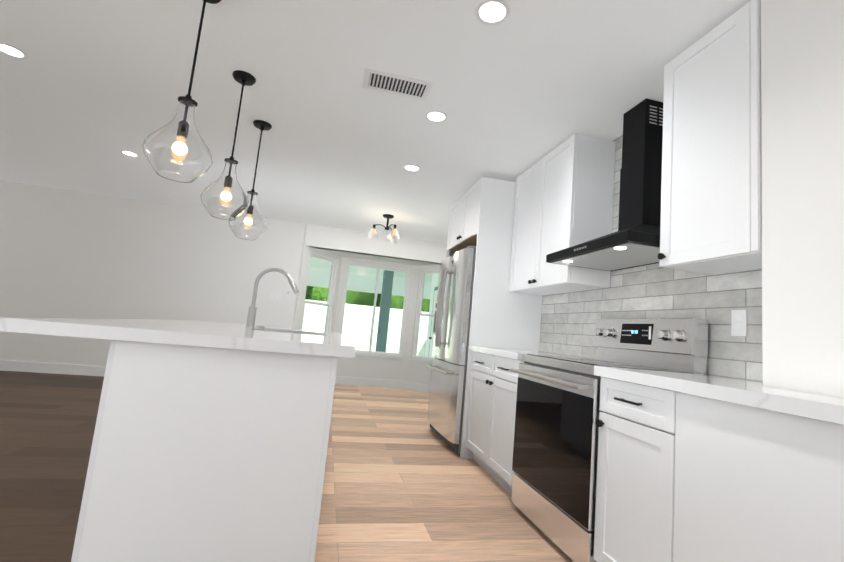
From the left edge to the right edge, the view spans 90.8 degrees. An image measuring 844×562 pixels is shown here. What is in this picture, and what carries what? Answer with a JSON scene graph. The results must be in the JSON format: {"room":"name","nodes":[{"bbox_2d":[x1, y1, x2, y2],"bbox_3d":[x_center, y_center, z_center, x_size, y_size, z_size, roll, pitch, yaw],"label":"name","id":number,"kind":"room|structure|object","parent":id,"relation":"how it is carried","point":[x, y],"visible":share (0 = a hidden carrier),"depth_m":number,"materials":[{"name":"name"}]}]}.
{"room":"kitchen","nodes":[
{"label":"kitchen","id":0,"kind":"room"},
{"bbox_2d":[0,180,446,392],"bbox_3d":[-2.785,0.270,6.380,6.900,2.460,0.749,7,-7,-12],"label":"wall","id":1,"kind":"structure","parent":0,"point":[64,253],"depth_m":5.86,"materials":[{"name":"white paint"}]},
{"bbox_2d":[0,360,105,376],"bbox_3d":[-4.054,1.240,5.626,4.340,0.130,0.014,7,-7,-12],"label":"baseboard","id":2,"kind":"structure","parent":1,"relation":"attached to","point":[40,367],"depth_m":5.44,"materials":[{"name":"white"}]},
{"bbox_2d":[286,290,289,299],"bbox_3d":[-1.997,0.211,6.204,0.050,0.140,0.014,7,-7,-12],"label":"light switch","id":3,"kind":"object","parent":1,"relation":"attached to","point":[288,295],"visible":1,"depth_m":6.20,"materials":[{"name":"white plastic"}]},
{"bbox_2d":[301,251,336,335],"bbox_3d":[-1.678,0.345,6.628,0.070,1.545,0.638,1,-8,31],"label":"window","id":4,"kind":"structure","parent":1,"relation":"in","point":[330,291],"depth_m":6.82,"materials":[{"name":"white"}]},
{"bbox_2d":[338,261,410,356],"bbox_3d":[-0.818,0.486,7.138,1.130,1.545,0.070,7,-7,-12],"label":"bay window","id":5,"kind":"structure","parent":1,"relation":"in","point":[405,304],"depth_m":7.14,"materials":[{"name":"white"}]},
{"bbox_2d":[412,269,439,360],"bbox_3d":[0.184,0.567,7.038,0.638,1.545,0.070,1,-8,34],"label":"bay window","id":6,"kind":"structure","parent":1,"relation":"in","point":[419,305],"depth_m":7.16,"materials":[{"name":"white"}]},
{"bbox_2d":[0,370,572,561],"bbox_3d":[-1.949,1.140,2.110,6.900,0.120,9.400,7,-7,-12],"label":"floor","id":7,"kind":"structure","parent":0,"point":[404,481],"depth_m":2.52,"materials":[{"name":"brown wood"}]},
{"bbox_2d":[0,320,355,561],"bbox_3d":[-1.104,0.756,2.529,1.130,0.895,2.340,7,-7,-12],"label":"kitchen island","id":8,"kind":"object","parent":7,"relation":"on","point":[210,441],"depth_m":1.46,"materials":[{"name":"white wood"}]},
{"bbox_2d":[0,318,355,347],"bbox_3d":[-1.062,0.304,2.583,1.130,0.020,2.340,7,-7,-12],"label":"island countertop","id":9,"kind":"structure","parent":8,"relation":"on","point":[189,327],"depth_m":1.75,"materials":[{"name":"white stone"}]},
{"bbox_2d":[244,268,299,327],"bbox_3d":[-0.992,0.119,2.801,0.314,0.409,0.133,7,-7,-12],"label":"faucet","id":10,"kind":"object","parent":9,"relation":"on","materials":[{"name":"silver metal"}]},
{"bbox_2d":[264,328,323,335],"bbox_3d":[-0.856,0.458,2.688,0.454,0.246,0.684,7,-7,-12],"label":"sink","id":11,"kind":"object","parent":9,"relation":"in","point":[265,329],"depth_m":3.00,"materials":[{"name":"silver metal"}]},
{"bbox_2d":[426,246,475,455],"bbox_3d":[0.503,0.640,4.012,0.786,1.772,0.913,7,-7,-12],"label":"fridge","id":12,"kind":"object","parent":7,"relation":"on","point":[452,321],"visible":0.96,"depth_m":3.68,"materials":[{"name":"grey metal"}]},
{"bbox_2d":[446,177,541,458],"bbox_3d":[0.613,0.344,4.060,0.676,2.390,0.980,7,-7,-12],"label":"tall cabinet","id":13,"kind":"object","parent":7,"relation":"on","point":[481,217],"visible":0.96,"depth_m":3.62,"materials":[{"name":"white wood"}]},
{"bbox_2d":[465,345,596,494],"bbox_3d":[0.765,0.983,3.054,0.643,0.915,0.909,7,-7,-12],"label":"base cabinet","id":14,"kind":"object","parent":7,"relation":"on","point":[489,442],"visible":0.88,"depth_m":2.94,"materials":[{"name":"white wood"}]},
{"bbox_2d":[510,318,707,561],"bbox_3d":[0.929,0.768,2.251,0.682,1.180,0.756,7,-7,-12],"label":"range","id":15,"kind":"object","parent":7,"relation":"on","point":[554,462],"visible":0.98,"depth_m":2.11,"materials":[{"name":"silver metal"}]},
{"bbox_2d":[593,365,843,561],"bbox_3d":[1.146,0.821,1.411,0.643,0.915,0.954,7,-7,-12],"label":"base cabinet","id":16,"kind":"object","parent":7,"relation":"on","point":[691,467],"visible":1,"depth_m":1.29,"materials":[{"name":"white wood"}]},
{"bbox_2d":[0,0,750,242],"bbox_3d":[-1.636,-1.433,2.084,6.900,0.100,8.720,7,-7,-12],"label":"ceiling","id":17,"kind":"structure","parent":0,"point":[90,90],"depth_m":2.67,"materials":[{"name":"white paint"}]},
{"bbox_2d":[0,42,27,58],"bbox_3d":[-2.513,-1.406,2.539,0.160,0.006,0.160,7,-7,-12],"label":"recessed light","id":18,"kind":"object","parent":17,"relation":"in","point":[10,50],"visible":1,"depth_m":2.54,"materials":[{"name":"white"}]},
{"bbox_2d":[120,150,139,156],"bbox_3d":[-2.872,-1.253,4.090,0.160,0.006,0.160,7,-7,-12],"label":"recessed light","id":19,"kind":"object","parent":17,"relation":"in","point":[129,153],"visible":1,"depth_m":4.08,"materials":[{"name":"white"}]},
{"bbox_2d":[142,0,221,182],"bbox_3d":[-1.033,-0.897,1.862,0.267,0.900,0.267,7,-7,-12],"label":"pendant light","id":20,"kind":"object","parent":17,"relation":"hanging from","point":[175,148],"visible":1,"depth_m":1.76,"materials":[{"name":"clear glass"}]},
{"bbox_2d":[200,70,255,219],"bbox_3d":[-1.149,-0.827,2.540,0.267,0.900,0.267,7,-7,-12],"label":"pendant light","id":21,"kind":"object","parent":17,"relation":"hanging from","point":[223,196],"visible":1,"depth_m":2.45,"materials":[{"name":"clear glass"}]},
{"bbox_2d":[228,120,271,239],"bbox_3d":[-1.271,-0.764,3.155,0.267,0.900,0.267,7,-7,-12],"label":"pendant light","id":22,"kind":"object","parent":17,"relation":"hanging from","point":[249,223],"visible":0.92,"depth_m":3.06,"materials":[{"name":"clear glass"}]},
{"bbox_2d":[367,214,399,243],"bbox_3d":[-0.498,-0.707,5.461,0.408,0.324,0.444,7,-7,-12],"label":"light","id":23,"kind":"object","parent":17,"relation":"attached to","point":[393,237],"visible":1,"depth_m":5.41,"materials":[{"name":"white glass"}]},
{"bbox_2d":[362,68,432,100],"bbox_3d":[-0.152,-1.188,2.526,0.405,0.005,0.205,7,-7,-12],"label":"ceiling vent","id":24,"kind":"object","parent":17,"relation":"in","point":[393,84],"visible":1,"depth_m":2.52,"materials":[{"name":"white metal"}]},
{"bbox_2d":[403,164,420,171],"bbox_3d":[-0.092,-1.030,3.795,0.160,0.006,0.160,7,-7,-12],"label":"recessed light","id":25,"kind":"object","parent":17,"relation":"in","point":[411,167],"visible":1,"depth_m":3.79,"materials":[{"name":"white"}]},
{"bbox_2d":[425,110,447,122],"bbox_3d":[0.097,-1.126,2.848,0.160,0.006,0.160,7,-7,-12],"label":"recessed light","id":26,"kind":"object","parent":17,"relation":"in","point":[436,116],"visible":1,"depth_m":2.84,"materials":[{"name":"white"}]},
{"bbox_2d":[475,0,509,24],"bbox_3d":[0.320,-1.220,1.888,0.160,0.006,0.160,7,-7,-12],"label":"recessed light","id":27,"kind":"object","parent":17,"relation":"in","point":[491,12],"visible":1,"depth_m":1.89,"materials":[{"name":"white"}]},
{"bbox_2d":[562,0,843,397],"bbox_3d":[1.350,0.203,2.616,0.740,2.460,8.720,7,-7,-12],"label":"wall","id":28,"kind":"structure","parent":0,"point":[802,97],"depth_m":1.41,"materials":[{"name":"white paint"}]},
{"bbox_2d":[509,134,614,295],"bbox_3d":[1.041,-0.444,3.259,0.349,1.035,0.904,7,-7,-12],"label":"upper cabinet","id":29,"kind":"object","parent":28,"relation":"attached to","point":[564,195],"visible":1,"depth_m":2.92,"materials":[{"name":"white wood"}]},
{"bbox_2d":[546,98,662,270],"bbox_3d":[1.166,-0.594,2.440,0.491,0.954,0.754,7,-7,-12],"label":"range hood","id":30,"kind":"object","parent":28,"relation":"attached to","point":[633,241],"visible":0.92,"depth_m":2.40,"materials":[{"name":"black metal"}]},
{"bbox_2d":[539,135,762,381],"bbox_3d":[1.336,-0.254,2.670,0.010,1.544,2.151,7,-7,-12],"label":"tiled wall","id":31,"kind":"structure","parent":28,"relation":"attached to","point":[568,324],"depth_m":2.33,"materials":[{"name":"grey tile"}]},
{"bbox_2d":[731,310,746,336],"bbox_3d":[1.444,0.192,1.895,0.007,0.120,0.072,7,-7,-12],"label":"outlet","id":32,"kind":"object","parent":31,"relation":"attached to","point":[738,322],"visible":1,"depth_m":1.89,"materials":[{"name":"white plastic"}]},
{"bbox_2d":[657,0,761,274],"bbox_3d":[1.369,-0.583,1.845,0.349,1.035,0.468,7,-7,-12],"label":"upper cabinet","id":33,"kind":"object","parent":28,"relation":"attached to","point":[711,204],"visible":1,"depth_m":1.77,"materials":[{"name":"white wood"}]},
{"label":"outside","id":34,"kind":"structure","parent":0,"visible":0},
{"bbox_2d":[302,256,438,356],"bbox_3d":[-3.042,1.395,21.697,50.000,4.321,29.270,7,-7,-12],"label":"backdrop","id":35,"kind":"structure","parent":34,"point":[425,337],"depth_m":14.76,"materials":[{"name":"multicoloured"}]}
]}

